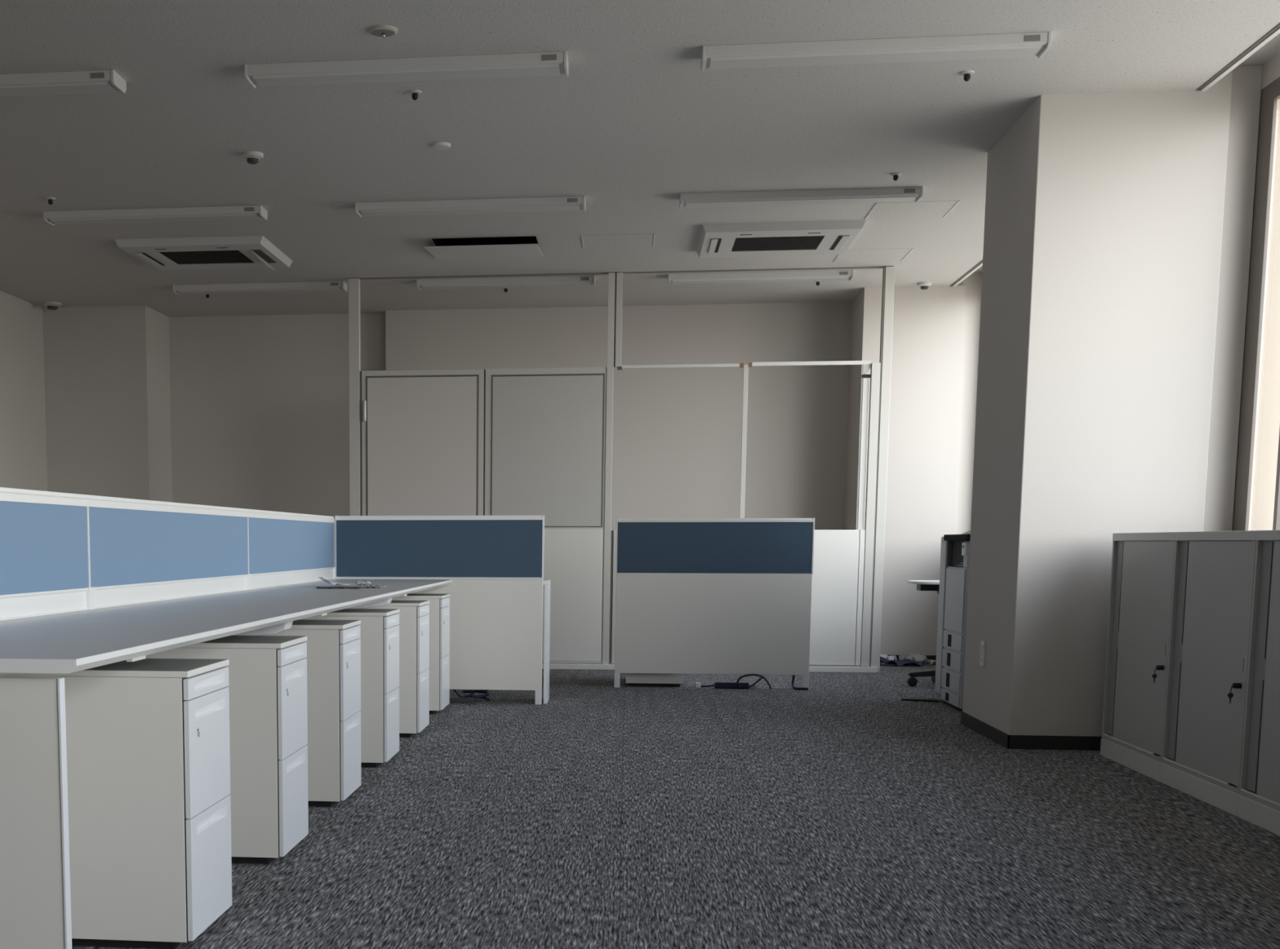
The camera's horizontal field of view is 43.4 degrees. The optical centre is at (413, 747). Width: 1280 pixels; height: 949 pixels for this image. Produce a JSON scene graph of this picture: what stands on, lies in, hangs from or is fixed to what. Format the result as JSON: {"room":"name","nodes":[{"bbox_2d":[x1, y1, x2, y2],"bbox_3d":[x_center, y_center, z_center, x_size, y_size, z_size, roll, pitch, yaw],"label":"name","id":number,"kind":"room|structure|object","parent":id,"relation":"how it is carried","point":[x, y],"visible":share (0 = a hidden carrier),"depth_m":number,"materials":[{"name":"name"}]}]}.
{"room":"open-plan office","nodes":[
{"label":"open-plan office","id":0,"kind":"room"},
{"bbox_2d":[0,290,47,491],"bbox_3d":[-4.155,-1.169,5.244,0.200,2.800,17.900,1,7,8],"label":"wall","id":1,"kind":"structure","parent":0,"point":[23,437],"depth_m":12.40,"materials":[{"name":"paint"}]},
{"bbox_2d":[42,285,982,655],"bbox_3d":[0.784,-2.160,12.917,7.530,2.800,1.250,1,7,8],"label":"wall","id":2,"kind":"structure","parent":0,"point":[142,402],"depth_m":12.78,"materials":[{"name":"paint"}]},
{"bbox_2d":[887,655,936,663],"bbox_3d":[0.591,-0.783,12.938,7.172,0.062,0.741,1,7,9],"label":"baseboard","id":3,"kind":"structure","parent":2,"relation":"attached to","point":[928,657],"depth_m":12.04,"materials":[{"name":"black plastic"}]},
{"bbox_2d":[950,23,1279,286],"bbox_3d":[3.374,-2.866,7.113,0.021,0.108,9.290,1,7,8],"label":"trim","id":4,"kind":"structure","parent":2,"relation":"attached to","point":[1277,32],"depth_m":6.28,"materials":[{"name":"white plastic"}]},
{"bbox_2d":[0,0,1279,316],"bbox_3d":[-0.648,-2.546,4.591,7.275,0.100,17.900,1,7,8],"label":"ceiling","id":5,"kind":"structure","parent":0,"point":[635,124],"depth_m":7.22,"materials":[{"name":"paint"}]},
{"bbox_2d":[45,197,55,204],"bbox_3d":[-2.007,-3.014,8.733,0.056,0.034,0.056,1,7,8],"label":"sprinkler","id":6,"kind":"object","parent":5,"relation":"attached to","point":[50,199],"visible":1,"depth_m":8.72,"materials":[{"name":"grey"}]},
{"bbox_2d":[42,301,62,310],"bbox_3d":[-2.868,-3.501,12.551,0.150,0.050,0.150,1,7,8],"label":"smoke detector","id":7,"kind":"object","parent":5,"relation":"attached to","point":[51,305],"visible":1,"depth_m":12.51,"materials":[{"name":"grey"}]},
{"bbox_2d":[0,69,126,97],"bbox_3d":[-1.829,-2.718,6.519,1.278,0.054,0.166,1,7,8],"label":"ceiling light","id":8,"kind":"object","parent":5,"relation":"attached to","point":[93,81],"visible":1,"depth_m":6.41,"materials":[{"name":"grey"}]},
{"bbox_2d":[0,81,117,97],"bbox_3d":[-1.829,-2.699,6.521,1.214,0.008,0.134,1,7,8],"label":"diffuser","id":9,"kind":"object","parent":8,"relation":"attached to","point":[6,88],"depth_m":6.44,"materials":[{"name":"grey"}]},
{"bbox_2d":[43,204,267,226],"bbox_3d":[-1.482,-3.049,9.075,1.278,0.054,0.166,1,7,8],"label":"ceiling light","id":10,"kind":"object","parent":5,"relation":"attached to","point":[236,212],"visible":1,"depth_m":9.02,"materials":[{"name":"grey"}]},
{"bbox_2d":[49,213,261,225],"bbox_3d":[-1.483,-3.030,9.076,1.214,0.008,0.134,1,7,8],"label":"diffuser","id":11,"kind":"object","parent":10,"relation":"attached to","point":[55,219],"depth_m":9.05,"materials":[{"name":"grey"}]},
{"bbox_2d":[114,235,292,271],"bbox_3d":[-1.347,-3.184,10.300,0.950,0.100,0.900,1,7,8],"label":"air conditioner","id":12,"kind":"object","parent":5,"relation":"attached to","point":[237,251],"visible":1,"depth_m":10.14,"materials":[{"name":"grey"}]},
{"bbox_2d":[141,252,164,265],"bbox_3d":[-1.724,-3.194,10.350,0.060,0.002,0.470,1,7,8],"label":"outlet","id":13,"kind":"object","parent":12,"relation":"attached to","point":[147,257],"depth_m":10.35,"materials":[{"name":"white"}]},
{"bbox_2d":[159,250,253,264],"bbox_3d":[-1.347,-3.210,10.297,0.524,0.039,0.464,1,7,8],"label":"grille","id":14,"kind":"object","parent":12,"relation":"attached to","point":[173,257],"depth_m":10.31,"materials":[{"name":"black"}]},
{"bbox_2d":[251,249,275,262],"bbox_3d":[-0.971,-3.181,10.250,0.060,0.002,0.470,1,7,8],"label":"outlet","id":15,"kind":"object","parent":12,"relation":"attached to","point":[264,255],"depth_m":10.22,"materials":[{"name":"black plastic"}]},
{"bbox_2d":[241,151,263,164],"bbox_3d":[-0.788,-2.879,7.731,0.104,0.045,0.104,1,7,8],"label":"smoke detector","id":16,"kind":"object","parent":5,"relation":"attached to","point":[251,157],"visible":1,"depth_m":7.70,"materials":[{"name":"grey"}]},
{"bbox_2d":[173,280,347,295],"bbox_3d":[-1.132,-3.383,11.660,1.278,0.054,0.166,1,7,8],"label":"ceiling light","id":17,"kind":"object","parent":5,"relation":"attached to","point":[307,286],"visible":1,"depth_m":11.60,"materials":[{"name":"grey"}]},
{"bbox_2d":[177,287,342,294],"bbox_3d":[-1.133,-3.364,11.661,1.214,0.008,0.134,1,7,8],"label":"diffuser","id":18,"kind":"object","parent":17,"relation":"attached to","point":[184,291],"depth_m":11.63,"materials":[{"name":"grey"}]},
{"bbox_2d":[368,25,397,37],"bbox_3d":[-0.113,-2.645,5.859,0.106,0.027,0.106,1,7,8],"label":"smoke detector","id":19,"kind":"object","parent":5,"relation":"in","point":[383,31],"visible":1,"depth_m":5.83,"materials":[{"name":"white plastic"}]},
{"bbox_2d":[244,51,568,88],"bbox_3d":[-0.030,-2.686,6.280,1.278,0.054,0.166,1,7,8],"label":"ceiling light","id":20,"kind":"object","parent":5,"relation":"attached to","point":[537,64],"visible":1,"depth_m":6.23,"materials":[{"name":"grey"}]},
{"bbox_2d":[253,63,559,86],"bbox_3d":[-0.030,-2.667,6.281,1.214,0.008,0.134,1,7,8],"label":"diffuser","id":21,"kind":"object","parent":20,"relation":"attached to","point":[358,73],"depth_m":6.25,"materials":[{"name":"grey"}]},
{"bbox_2d":[408,89,421,100],"bbox_3d":[0.005,-2.746,6.664,0.056,0.034,0.056,1,7,8],"label":"sprinkler","id":22,"kind":"object","parent":5,"relation":"attached to","point":[415,93],"visible":1,"depth_m":6.65,"materials":[{"name":"grey"}]},
{"bbox_2d":[431,142,450,149],"bbox_3d":[0.131,-2.870,7.547,0.090,0.015,0.090,1,7,8],"label":"ceiling disc","id":23,"kind":"object","parent":5,"relation":"attached to","point":[437,145],"visible":1,"depth_m":7.52,"materials":[{"name":"white plastic"}]},
{"bbox_2d":[355,195,585,217],"bbox_3d":[0.316,-3.017,8.835,1.278,0.054,0.166,1,7,8],"label":"ceiling light","id":24,"kind":"object","parent":5,"relation":"attached to","point":[552,203],"visible":1,"depth_m":8.78,"materials":[{"name":"grey"}]},
{"bbox_2d":[360,204,579,216],"bbox_3d":[0.316,-2.998,8.837,1.214,0.008,0.134,1,7,8],"label":"diffuser","id":25,"kind":"object","parent":24,"relation":"attached to","point":[366,210],"depth_m":8.81,"materials":[{"name":"grey"}]},
{"bbox_2d":[424,235,542,258],"bbox_3d":[0.465,-3.399,10.144,0.719,0.472,0.690,1,7,8],"label":"ceiling hatch","id":26,"kind":"object","parent":5,"relation":"attached to","point":[500,246],"visible":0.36,"depth_m":10.31,"materials":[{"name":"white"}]},
{"bbox_2d":[417,275,595,290],"bbox_3d":[0.666,-3.351,11.420,1.278,0.054,0.166,1,7,8],"label":"ceiling light","id":27,"kind":"object","parent":5,"relation":"attached to","point":[570,281],"visible":1,"depth_m":11.37,"materials":[{"name":"grey"}]},
{"bbox_2d":[421,282,591,289],"bbox_3d":[0.666,-3.332,11.422,1.214,0.008,0.134,1,7,8],"label":"diffuser","id":28,"kind":"object","parent":27,"relation":"attached to","point":[425,286],"depth_m":11.40,"materials":[{"name":"grey"}]},
{"bbox_2d":[581,233,655,248],"bbox_3d":[1.290,-3.188,9.968,0.453,0.004,0.450,1,7,8],"label":"access panel","id":29,"kind":"object","parent":5,"relation":"attached to","point":[642,240],"visible":1,"depth_m":9.96,"materials":[{"name":"white paint"}]},
{"bbox_2d":[667,270,853,284],"bbox_3d":[2.446,-3.320,11.184,1.278,0.054,0.166,1,7,8],"label":"ceiling light","id":30,"kind":"object","parent":5,"relation":"attached to","point":[833,275],"visible":1,"depth_m":11.12,"materials":[{"name":"grey"}]},
{"bbox_2d":[671,276,848,284],"bbox_3d":[2.445,-3.301,11.185,1.214,0.008,0.134,1,7,8],"label":"diffuser","id":31,"kind":"object","parent":30,"relation":"attached to","point":[675,280],"depth_m":11.15,"materials":[{"name":"grey"}]},
{"bbox_2d":[696,220,866,257],"bbox_3d":[2.256,-3.144,9.818,0.950,0.053,0.900,1,7,8],"label":"air conditioner","id":32,"kind":"object","parent":5,"relation":"attached to","point":[806,237],"visible":1,"depth_m":9.66,"materials":[{"name":"grey"}]},
{"bbox_2d":[707,238,721,253],"bbox_3d":[1.879,-3.131,9.870,0.060,0.002,0.470,1,7,8],"label":"outlet","id":33,"kind":"object","parent":32,"relation":"attached to","point":[714,245],"depth_m":9.85,"materials":[{"name":"white"}]},
{"bbox_2d":[731,235,823,251],"bbox_3d":[2.256,-3.147,9.817,0.524,0.039,0.464,1,7,8],"label":"grille","id":34,"kind":"object","parent":32,"relation":"attached to","point":[766,243],"depth_m":9.83,"materials":[{"name":"black"}]},
{"bbox_2d":[830,235,849,249],"bbox_3d":[2.632,-3.117,9.770,0.061,0.003,0.470,1,7,8],"label":"outlet","id":35,"kind":"object","parent":32,"relation":"attached to","point":[837,242],"depth_m":9.74,"materials":[{"name":"white"}]},
{"bbox_2d":[679,186,923,208],"bbox_3d":[2.095,-2.985,8.598,1.278,0.054,0.166,1,7,8],"label":"ceiling light","id":36,"kind":"object","parent":5,"relation":"attached to","point":[897,194],"visible":1,"depth_m":8.54,"materials":[{"name":"grey"}]},
{"bbox_2d":[684,195,915,208],"bbox_3d":[2.095,-2.966,8.600,1.214,0.008,0.134,1,7,8],"label":"diffuser","id":37,"kind":"object","parent":36,"relation":"attached to","point":[691,201],"depth_m":8.56,"materials":[{"name":"grey"}]},
{"bbox_2d":[832,248,914,262],"bbox_3d":[3.033,-3.249,10.447,0.453,0.004,0.450,1,7,8],"label":"access panel","id":38,"kind":"object","parent":5,"relation":"attached to","point":[895,254],"visible":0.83,"depth_m":10.44,"materials":[{"name":"white paint"}]},
{"bbox_2d":[700,31,1051,71],"bbox_3d":[1.749,-2.655,6.043,1.278,0.054,0.166,1,7,8],"label":"ceiling light","id":39,"kind":"object","parent":5,"relation":"attached to","point":[1020,45],"visible":1,"depth_m":6.00,"materials":[{"name":"grey"}]},
{"bbox_2d":[709,44,1040,69],"bbox_3d":[1.749,-2.636,6.044,1.214,0.008,0.134,1,7,8],"label":"diffuser","id":40,"kind":"object","parent":39,"relation":"attached to","point":[828,55],"depth_m":6.01,"materials":[{"name":"grey"}]},
{"bbox_2d":[890,172,901,181],"bbox_3d":[2.484,-2.937,8.145,0.056,0.034,0.056,1,7,8],"label":"sprinkler","id":41,"kind":"object","parent":5,"relation":"attached to","point":[895,175],"visible":1,"depth_m":8.13,"materials":[{"name":"grey"}]},
{"bbox_2d":[864,200,959,219],"bbox_3d":[2.841,-3.066,9.031,0.453,0.004,0.450,1,7,8],"label":"access panel","id":42,"kind":"object","parent":5,"relation":"attached to","point":[940,208],"visible":0.98,"depth_m":9.03,"materials":[{"name":"white paint"}]},
{"bbox_2d":[917,281,931,289],"bbox_3d":[3.739,-3.374,11.571,0.100,0.045,0.100,1,7,8],"label":"smoke detector","id":43,"kind":"object","parent":5,"relation":"attached to","point":[924,286],"visible":1,"depth_m":11.54,"materials":[{"name":"grey"}]},
{"bbox_2d":[960,70,974,81],"bbox_3d":[2.236,-2.709,6.387,0.056,0.034,0.056,1,7,8],"label":"sprinkler","id":44,"kind":"object","parent":5,"relation":"attached to","point":[966,73],"visible":1,"depth_m":6.38,"materials":[{"name":"grey"}]},
{"bbox_2d":[71,662,1279,948],"bbox_3d":[-0.424,0.335,4.933,7.730,0.100,17.900,1,7,8],"label":"floor","id":45,"kind":"structure","parent":0,"point":[842,812],"depth_m":4.86,"materials":[{"name":"grey carpet"}]},
{"bbox_2d":[0,487,92,621],"bbox_3d":[-1.166,-0.121,3.927,0.049,1.061,2.098,1,7,8],"label":"screen","id":46,"kind":"object","parent":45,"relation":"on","point":[45,566],"visible":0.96,"depth_m":4.52,"materials":[{"name":"blue fabric"}]},
{"bbox_2d":[0,658,231,948],"bbox_3d":[-0.759,0.120,3.729,0.586,0.634,0.366,1,7,8],"label":"drawer pedestal","id":47,"kind":"object","parent":45,"relation":"on","point":[148,744],"visible":0.84,"depth_m":3.54,"materials":[{"name":"white metal"}]},
{"bbox_2d":[86,494,250,610],"bbox_3d":[-0.886,-0.388,5.991,0.049,1.061,2.098,1,7,8],"label":"screen","id":48,"kind":"object","parent":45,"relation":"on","point":[141,551],"visible":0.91,"depth_m":5.69,"materials":[{"name":"blue fabric"}]},
{"bbox_2d":[0,579,452,948],"bbox_3d":[-0.529,-0.208,5.986,0.675,0.706,6.210,1,7,8],"label":"desk","id":49,"kind":"object","parent":45,"relation":"on","point":[35,897],"visible":0.83,"depth_m":2.95,"materials":[{"name":"white"}]},
{"bbox_2d":[0,579,452,659],"bbox_3d":[-0.529,-0.558,5.942,0.674,0.001,6.208,1,7,8],"label":"countertop","id":50,"kind":"structure","parent":49,"relation":"on","point":[77,635],"depth_m":4.34,"materials":[{"name":"grey laminate"}]},
{"bbox_2d":[318,577,353,585],"bbox_3d":[-0.368,-0.785,7.478,0.147,0.039,0.229,-1,7,-10],"label":"crumpled paper","id":51,"kind":"object","parent":49,"relation":"on","point":[322,579],"visible":1,"depth_m":7.40,"materials":[{"name":"white paper"}]},
{"bbox_2d":[316,586,362,588],"bbox_3d":[-0.343,-0.733,7.256,0.208,0.006,0.209,0,7,-4],"label":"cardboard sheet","id":52,"kind":"object","parent":49,"relation":"on","point":[317,587],"visible":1,"depth_m":7.18,"materials":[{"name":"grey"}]},
{"bbox_2d":[355,580,370,586],"bbox_3d":[-0.236,-0.777,7.480,0.058,0.026,0.105,1,7,8],"label":"crumpled paper","id":53,"kind":"object","parent":49,"relation":"on","point":[364,583],"visible":0.99,"depth_m":7.45,"materials":[{"name":"white paper"}]},
{"bbox_2d":[360,585,387,588],"bbox_3d":[-0.186,-0.748,7.355,0.104,0.010,0.210,1,7,8],"label":"crumpled paper","id":54,"kind":"object","parent":49,"relation":"on","point":[366,586],"visible":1,"depth_m":7.32,"materials":[{"name":"beige paper"}]},
{"bbox_2d":[145,635,308,864],"bbox_3d":[-0.634,-0.003,4.681,0.586,0.634,0.366,1,7,8],"label":"drawer pedestal","id":55,"kind":"object","parent":45,"relation":"on","point":[268,674],"visible":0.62,"depth_m":4.49,"materials":[{"name":"white metal"}]},
{"bbox_2d":[247,509,336,590],"bbox_3d":[-0.608,-0.654,8.048,0.049,1.061,2.083,1,7,8],"label":"screen","id":56,"kind":"object","parent":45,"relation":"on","point":[285,548],"visible":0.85,"depth_m":7.82,"materials":[{"name":"blue fabric"}]},
{"bbox_2d":[261,619,360,807],"bbox_3d":[-0.504,-0.130,5.660,0.586,0.634,0.366,1,7,8],"label":"drawer pedestal","id":57,"kind":"object","parent":45,"relation":"on","point":[333,658],"visible":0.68,"depth_m":5.47,"materials":[{"name":"white metal"}]},
{"bbox_2d":[301,608,399,768],"bbox_3d":[-0.372,-0.254,6.623,0.586,0.634,0.366,1,7,8],"label":"drawer pedestal","id":58,"kind":"object","parent":45,"relation":"on","point":[380,628],"visible":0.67,"depth_m":6.43,"materials":[{"name":"white metal"}]},
{"bbox_2d":[360,600,429,737],"bbox_3d":[-0.234,-0.383,7.616,0.586,0.634,0.366,1,7,8],"label":"drawer pedestal","id":59,"kind":"object","parent":45,"relation":"on","point":[414,618],"visible":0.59,"depth_m":7.42,"materials":[{"name":"white metal"}]},
{"bbox_2d":[391,593,449,714],"bbox_3d":[-0.111,-0.513,8.623,0.586,0.634,0.366,1,7,8],"label":"drawer pedestal","id":60,"kind":"object","parent":45,"relation":"on","point":[439,610],"visible":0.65,"depth_m":8.43,"materials":[{"name":"white metal"}]},
{"bbox_2d":[334,515,544,704],"bbox_3d":[0.143,-0.781,9.011,1.188,1.066,0.042,1,7,8],"label":"screen","id":61,"kind":"object","parent":45,"relation":"on","point":[494,564],"visible":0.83,"depth_m":8.96,"materials":[{"name":"white plastic"}]},
{"bbox_2d":[449,696,475,703],"bbox_3d":[0.270,-0.272,9.115,0.160,0.030,0.090,1,7,8],"label":"power strip","id":62,"kind":"object","parent":45,"relation":"on","point":[452,699],"visible":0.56,"depth_m":9.07,"materials":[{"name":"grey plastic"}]},
{"bbox_2d":[453,689,489,701],"bbox_3d":[0.345,-0.315,9.161,0.167,0.102,0.246,4,9,30],"label":"cable coil","id":63,"kind":"object","parent":45,"relation":"on","point":[482,691],"visible":0.78,"depth_m":9.11,"materials":[{"name":"black plastic"}]},
{"bbox_2d":[542,579,551,704],"bbox_3d":[0.247,-0.618,9.180,1.075,0.700,0.270,1,7,8],"label":"side table","id":64,"kind":"object","parent":45,"relation":"on","point":[546,583],"visible":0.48,"depth_m":9.00,"materials":[{"name":"white laminate"}]},
{"bbox_2d":[348,266,894,673],"bbox_3d":[1.421,-1.951,11.301,3.805,2.800,0.100,1,7,8],"label":"wall","id":65,"kind":"structure","parent":45,"relation":"on","point":[505,442],"depth_m":11.34,"materials":[{"name":"white paint"}]},
{"bbox_2d":[626,673,683,687],"bbox_3d":[1.575,-0.734,10.335,0.366,0.634,0.586,1,7,8],"label":"drawer pedestal","id":66,"kind":"object","parent":45,"relation":"on","point":[633,679],"visible":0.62,"depth_m":10.09,"materials":[{"name":"white metal"}]},
{"bbox_2d":[695,682,701,688],"bbox_3d":[1.803,-0.389,10.009,0.030,0.034,0.035,1,7,8],"label":"plug","id":67,"kind":"object","parent":45,"relation":"on","point":[698,685],"visible":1,"depth_m":9.99,"materials":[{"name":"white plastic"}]},
{"bbox_2d":[701,684,714,687],"bbox_3d":[1.860,-0.386,10.003,0.084,0.017,0.013,1,8,11],"label":"power cable","id":68,"kind":"object","parent":45,"relation":"on","point":[710,686],"visible":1,"depth_m":10.00,"materials":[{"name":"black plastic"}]},
{"bbox_2d":[613,518,814,688],"bbox_3d":[1.877,-0.897,9.917,1.211,1.066,0.040,1,7,8],"label":"screen","id":69,"kind":"object","parent":45,"relation":"on","point":[695,596],"visible":1,"depth_m":9.89,"materials":[{"name":"white plastic"}]},
{"bbox_2d":[714,682,756,688],"bbox_3d":[2.030,-0.388,9.973,0.258,0.040,0.045,1,7,8],"label":"power strip","id":70,"kind":"object","parent":45,"relation":"on","point":[717,685],"visible":1,"depth_m":9.96,"materials":[{"name":"black plastic"}]},
{"bbox_2d":[737,674,772,689],"bbox_3d":[2.137,-0.410,9.910,0.217,0.096,0.027,2,8,13],"label":"power cable","id":71,"kind":"object","parent":45,"relation":"on","point":[747,675],"visible":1,"depth_m":9.91,"materials":[{"name":"black plastic"}]},
{"bbox_2d":[791,675,808,690],"bbox_3d":[2.410,-0.507,9.887,0.053,0.301,0.141,-4,8,-27],"label":"power cable","id":72,"kind":"object","parent":45,"relation":"on","point":[793,676],"visible":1,"depth_m":9.91,"materials":[{"name":"black plastic"}]},
{"bbox_2d":[880,653,896,664],"bbox_3d":[3.565,-0.673,11.985,0.179,0.090,0.126,1,7,8],"label":"crumpled paper","id":73,"kind":"object","parent":45,"relation":"on","point":[891,657],"visible":0.28,"depth_m":11.93,"materials":[{"name":"white paper"}]},
{"bbox_2d":[880,657,924,666],"bbox_3d":[3.638,-0.641,11.816,0.345,0.072,0.127,1,7,8],"label":"plastic bag","id":74,"kind":"object","parent":45,"relation":"on","point":[905,662],"visible":0.94,"depth_m":11.79,"materials":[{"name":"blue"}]},
{"bbox_2d":[898,653,928,664],"bbox_3d":[3.778,-0.667,11.946,0.207,0.088,0.137,1,7,8],"label":"clear plastic bag","id":75,"kind":"object","parent":45,"relation":"on","point":[917,657],"visible":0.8,"depth_m":11.91,"materials":[{"name":"grey"}]},
{"bbox_2d":[901,698,939,702],"bbox_3d":[2.944,-0.271,9.196,0.200,0.008,0.130,1,7,8],"label":"pad","id":76,"kind":"object","parent":45,"relation":"on","point":[909,700],"visible":1,"depth_m":9.18,"materials":[{"name":"black"}]},
{"bbox_2d":[906,580,939,686],"bbox_3d":[3.492,-0.718,10.066,0.670,0.672,0.630,1,7,8],"label":"table","id":77,"kind":"object","parent":45,"relation":"on","point":[922,585],"visible":0.27,"depth_m":10.10,"materials":[{"name":"white plastic"}]},
{"bbox_2d":[928,659,936,665],"bbox_3d":[3.970,-0.640,11.924,0.167,0.042,0.104,1,7,8],"label":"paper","id":78,"kind":"object","parent":45,"relation":"on","point":[931,662],"visible":0.39,"depth_m":11.89,"materials":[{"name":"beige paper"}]},
{"bbox_2d":[934,530,970,709],"bbox_3d":[3.311,-0.724,8.833,0.614,0.999,0.730,1,7,8],"label":"copier","id":79,"kind":"object","parent":45,"relation":"on","point":[955,548],"visible":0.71,"depth_m":8.86,"materials":[{"name":"grey"}]},
{"bbox_2d":[952,564,963,567],"bbox_3d":[3.210,-1.008,8.785,0.330,0.014,0.420,1,7,8],"label":"tray","id":80,"kind":"object","parent":79,"relation":"on","point":[953,565],"depth_m":8.90,"materials":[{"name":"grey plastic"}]},
{"bbox_2d":[1100,532,1175,782],"bbox_3d":[3.135,-0.384,6.388,0.485,0.955,0.779,1,7,8],"label":"base cabinet","id":81,"kind":"object","parent":45,"relation":"on","point":[1142,568],"visible":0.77,"depth_m":6.39,"materials":[{"name":"grey metal"}]},
{"bbox_2d":[1160,530,1256,816],"bbox_3d":[3.031,-0.285,5.619,0.485,0.955,0.779,1,7,8],"label":"base cabinet","id":82,"kind":"object","parent":45,"relation":"on","point":[1213,572],"visible":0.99,"depth_m":5.62,"materials":[{"name":"grey metal"}]},
{"bbox_2d":[1236,530,1279,835],"bbox_3d":[2.927,-0.185,4.851,0.485,0.955,0.779,1,7,8],"label":"base cabinet","id":83,"kind":"object","parent":45,"relation":"on","point":[1259,797],"visible":1,"depth_m":5.14,"materials":[{"name":"grey metal"}]},
{"bbox_2d":[956,271,982,286],"bbox_3d":[4.293,-3.539,12.283,0.455,0.100,1.210,1,7,8],"label":"wall","id":84,"kind":"structure","parent":0,"point":[975,278],"depth_m":11.70,"materials":[{"name":"paint"}]},
{"bbox_2d":[962,64,1262,737],"bbox_3d":[3.172,-1.485,7.319,0.896,2.900,1.010,1,7,8],"label":"wall pillar","id":85,"kind":"structure","parent":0,"point":[1118,225],"depth_m":6.83,"materials":[{"name":"paint"}]},
{"bbox_2d":[979,640,986,666],"bbox_3d":[2.731,-0.447,7.589,0.012,0.119,0.070,1,7,8],"label":"wall outlet","id":86,"kind":"object","parent":85,"relation":"attached to","point":[983,644],"visible":1,"depth_m":7.57,"materials":[{"name":"white plastic"}]},
{"bbox_2d":[960,711,1102,751],"bbox_3d":[3.104,-0.079,7.507,0.772,0.062,1.016,1,7,8],"label":"baseboard","id":87,"kind":"structure","parent":85,"relation":"attached to","point":[1009,742],"depth_m":7.04,"materials":[{"name":"black plastic"}]},
{"bbox_2d":[974,33,1279,271],"bbox_3d":[3.183,-2.577,4.068,0.455,0.100,17.900,1,7,8],"label":"ceiling","id":88,"kind":"structure","parent":0,"point":[1271,48],"depth_m":6.47,"materials":[{"name":"paint"}]},
{"bbox_2d":[1248,98,1279,530],"bbox_3d":[3.682,-1.812,6.729,0.140,1.900,0.029,1,7,8],"label":"window pane","id":89,"kind":"structure","parent":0,"point":[1268,409],"depth_m":6.75,"materials":[{"name":"glass"}]},
{"bbox_2d":[1261,52,1279,89],"bbox_3d":[3.322,-1.100,4.342,0.200,2.900,17.700,1,7,8],"label":"wall","id":90,"kind":"structure","parent":0,"point":[1271,68],"depth_m":6.53,"materials":[{"name":"paint"}]},
{"bbox_2d":[1231,77,1279,531],"bbox_3d":[3.307,-1.550,4.698,0.058,1.900,4.190,1,7,8],"label":"window","id":91,"kind":"structure","parent":90,"relation":"in","point":[1270,94],"depth_m":6.65,"materials":[{"name":"brown metal"}]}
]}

